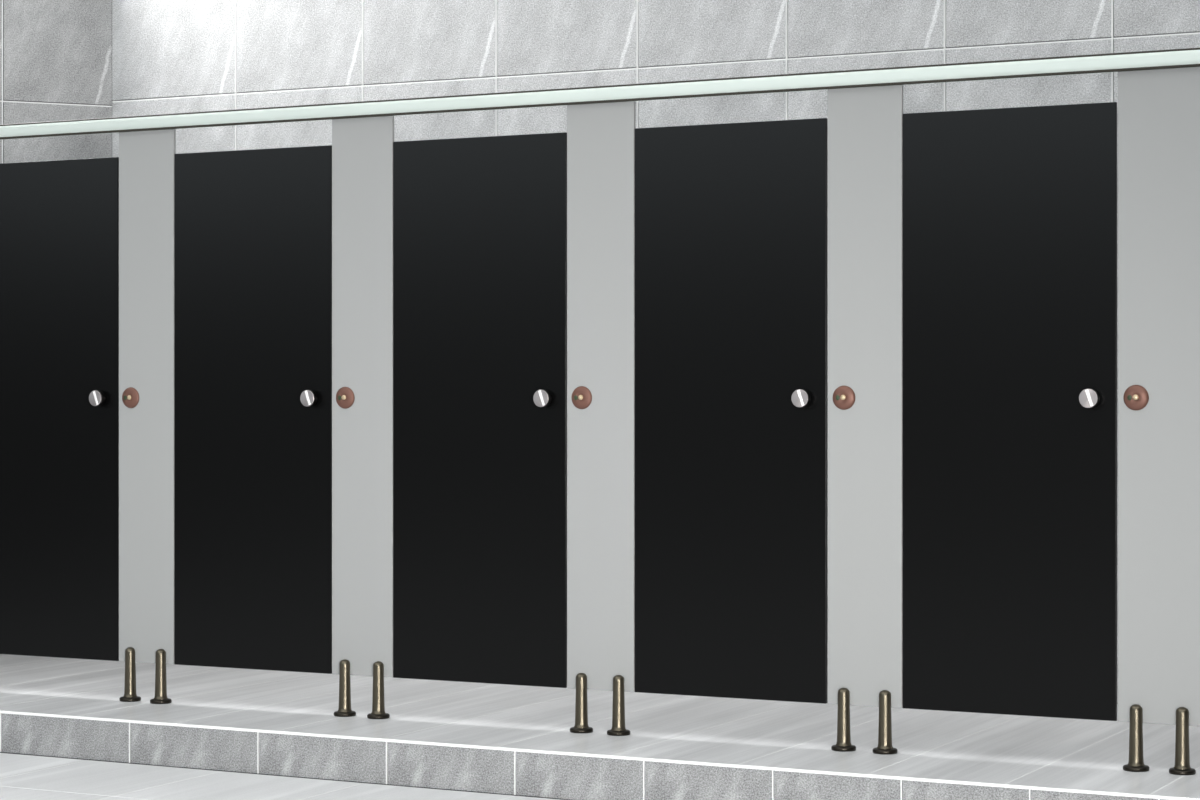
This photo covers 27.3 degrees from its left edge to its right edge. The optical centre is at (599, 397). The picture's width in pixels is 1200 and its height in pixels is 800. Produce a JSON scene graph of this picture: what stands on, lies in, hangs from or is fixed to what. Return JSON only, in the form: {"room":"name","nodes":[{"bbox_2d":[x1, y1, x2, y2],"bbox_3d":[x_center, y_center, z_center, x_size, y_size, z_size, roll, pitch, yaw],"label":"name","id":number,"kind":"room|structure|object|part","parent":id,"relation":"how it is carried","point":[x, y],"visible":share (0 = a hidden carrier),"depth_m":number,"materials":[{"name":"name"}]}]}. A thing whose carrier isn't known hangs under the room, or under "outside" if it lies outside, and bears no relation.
{"room":"public restroom","nodes":[
{"label":"public restroom","id":0,"kind":"room"},
{"bbox_2d":[0,0,111,162],"bbox_3d":[-4.114,-0.636,9.773,4.366,3.710,0.150,0,0,-24],"label":"wall","id":1,"kind":"structure","parent":0,"point":[56,55],"depth_m":10.49,"materials":[{"name":"grey stone"}]},
{"bbox_2d":[0,713,1165,799],"bbox_3d":[0.256,1.151,7.366,10.050,0.135,0.060,0,0,27],"label":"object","id":2,"kind":"structure","parent":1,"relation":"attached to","point":[570,777],"depth_m":7.70,"materials":[{"name":"grey stone"}]},
{"bbox_2d":[0,710,1199,799],"bbox_3d":[0.260,1.080,7.334,10.086,0.009,0.008,0,0,27],"label":"trim","id":3,"kind":"structure","parent":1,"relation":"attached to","point":[1,711],"depth_m":7.41,"materials":[{"name":"white tile"}]},
{"bbox_2d":[0,753,560,799],"bbox_3d":[-2.402,1.259,3.978,11.445,0.080,8.372,0,0,27],"label":"floor","id":4,"kind":"structure","parent":0,"point":[22,777],"depth_m":7.78,"materials":[{"name":"tile"}]},
{"bbox_2d":[0,654,1199,797],"bbox_3d":[0.868,1.102,8.176,9.768,0.050,2.044,0,0,27],"label":"floor","id":5,"kind":"structure","parent":0,"point":[1068,753],"depth_m":8.16,"materials":[{"name":"grey tile"}]},
{"bbox_2d":[119,129,175,703],"bbox_3d":[-1.613,0.064,8.770,0.242,2.026,0.076,0,0,27],"label":"pilaster","id":6,"kind":"object","parent":5,"relation":"on","point":[146,158],"visible":1,"depth_m":8.77,"materials":[{"name":"grey laminate"}]},
{"bbox_2d":[174,145,331,673],"bbox_3d":[-1.231,0.039,8.573,0.698,1.800,0.053,0,0,28],"label":"door","id":7,"kind":"structure","parent":6,"relation":"attached to","point":[253,228],"depth_m":8.56,"materials":[{"name":"black laminate"}]},
{"bbox_3d":[-0.997,0.001,8.422,0.056,0.056,0.001,0,0,27],"label":"knob","id":8,"kind":"part","parent":7,"relation":"part of","materials":[{"name":"silver metal"}]},
{"bbox_3d":[-0.992,0.001,8.432,0.057,0.057,0.022,0,0,27],"label":"knob","id":9,"kind":"part","parent":7,"relation":"part of","materials":[{"name":"metal"}]},
{"bbox_2d":[332,116,393,718],"bbox_3d":[-0.807,0.064,8.360,0.242,2.026,0.076,0,0,27],"label":"pilaster","id":10,"kind":"object","parent":5,"relation":"on","point":[362,148],"visible":1,"depth_m":8.36,"materials":[{"name":"grey laminate"}]},
{"bbox_2d":[393,132,566,687],"bbox_3d":[-0.426,0.039,8.162,0.698,1.800,0.053,0,0,28],"label":"door","id":11,"kind":"structure","parent":10,"relation":"attached to","point":[480,223],"depth_m":8.16,"materials":[{"name":"black laminate"}]},
{"bbox_3d":[-0.192,0.001,8.011,0.056,0.056,0.001,0,0,27],"label":"knob","id":12,"kind":"part","parent":11,"relation":"part of","materials":[{"name":"silver metal"}]},
{"bbox_3d":[-0.187,0.001,8.022,0.057,0.057,0.022,0,0,27],"label":"knob","id":13,"kind":"part","parent":11,"relation":"part of","materials":[{"name":"metal"}]},
{"bbox_2d":[567,101,635,735],"bbox_3d":[-0.002,0.064,7.949,0.242,2.026,0.076,0,0,27],"label":"pilaster","id":14,"kind":"object","parent":5,"relation":"on","point":[600,136],"visible":1,"depth_m":7.96,"materials":[{"name":"grey laminate"}]},
{"bbox_2d":[635,118,827,703],"bbox_3d":[0.380,0.039,7.752,0.698,1.800,0.053,0,0,28],"label":"door","id":15,"kind":"structure","parent":14,"relation":"attached to","point":[731,219],"depth_m":7.75,"materials":[{"name":"black laminate"}]},
{"bbox_3d":[0.614,0.001,7.601,0.056,0.056,0.001,0,0,27],"label":"knob","id":16,"kind":"part","parent":15,"relation":"part of","materials":[{"name":"silver metal"}]},
{"bbox_3d":[0.619,0.001,7.611,0.057,0.057,0.022,0,0,27],"label":"knob","id":17,"kind":"part","parent":15,"relation":"part of","materials":[{"name":"metal"}]},
{"bbox_2d":[828,85,902,754],"bbox_3d":[0.804,0.064,7.539,0.242,2.026,0.076,0,0,27],"label":"pilaster","id":18,"kind":"object","parent":5,"relation":"on","point":[865,124],"visible":1,"depth_m":7.54,"materials":[{"name":"grey laminate"}]},
{"bbox_2d":[903,102,1116,720],"bbox_3d":[1.185,0.039,7.341,0.698,1.800,0.053,0,0,28],"label":"door","id":19,"kind":"structure","parent":18,"relation":"attached to","point":[1010,214],"depth_m":7.33,"materials":[{"name":"black laminate"}]},
{"bbox_3d":[1.419,0.001,7.191,0.056,0.056,0.001,0,0,27],"label":"knob","id":20,"kind":"part","parent":19,"relation":"part of","materials":[{"name":"silver metal"}]},
{"bbox_3d":[1.424,0.001,7.201,0.057,0.057,0.022,0,0,27],"label":"knob","id":21,"kind":"part","parent":19,"relation":"part of","materials":[{"name":"metal"}]},
{"bbox_2d":[1118,67,1199,774],"bbox_3d":[1.609,0.064,7.129,0.242,2.026,0.076,0,0,27],"label":"pilaster","id":22,"kind":"object","parent":5,"relation":"on","point":[1159,109],"visible":1,"depth_m":7.13,"materials":[{"name":"grey laminate"}]},
{"bbox_3d":[-3.412,0.064,9.687,0.665,2.026,0.076,0,0,27],"label":"pilaster","id":23,"kind":"object","parent":5,"relation":"on","visible":0},
{"bbox_2d":[0,48,1199,139],"bbox_3d":[-0.577,-0.974,8.256,6.969,0.054,0.052,0,0,27],"label":"rail","id":24,"kind":"object","parent":23,"relation":"on","point":[1187,57],"visible":1,"depth_m":7.88,"materials":[{"name":"metal"}]},
{"bbox_2d":[112,0,1199,702],"bbox_3d":[2.111,-0.717,8.665,9.243,3.588,0.150,0,0,26],"label":"wall","id":25,"kind":"structure","parent":0,"point":[169,56],"depth_m":9.66,"materials":[{"name":"grey stone"}]},
{"bbox_3d":[-2.418,0.064,9.181,0.242,2.026,0.076,0,0,27],"label":"pilaster","id":26,"kind":"object","parent":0,"visible":0},
{"bbox_2d":[0,157,118,660],"bbox_3d":[-2.037,0.039,8.983,0.698,1.800,0.053,0,0,28],"label":"door","id":27,"kind":"structure","parent":26,"relation":"attached to","point":[59,219],"depth_m":8.95,"materials":[{"name":"black laminate"}]},
{"bbox_3d":[-1.803,0.001,8.832,0.056,0.056,0.001,0,0,27],"label":"knob","id":28,"kind":"part","parent":27,"relation":"part of","materials":[{"name":"silver metal"}]},
{"bbox_3d":[-1.798,0.001,8.842,0.057,0.057,0.022,0,0,27],"label":"knob","id":29,"kind":"part","parent":27,"relation":"part of","materials":[{"name":"metal"}]}
]}

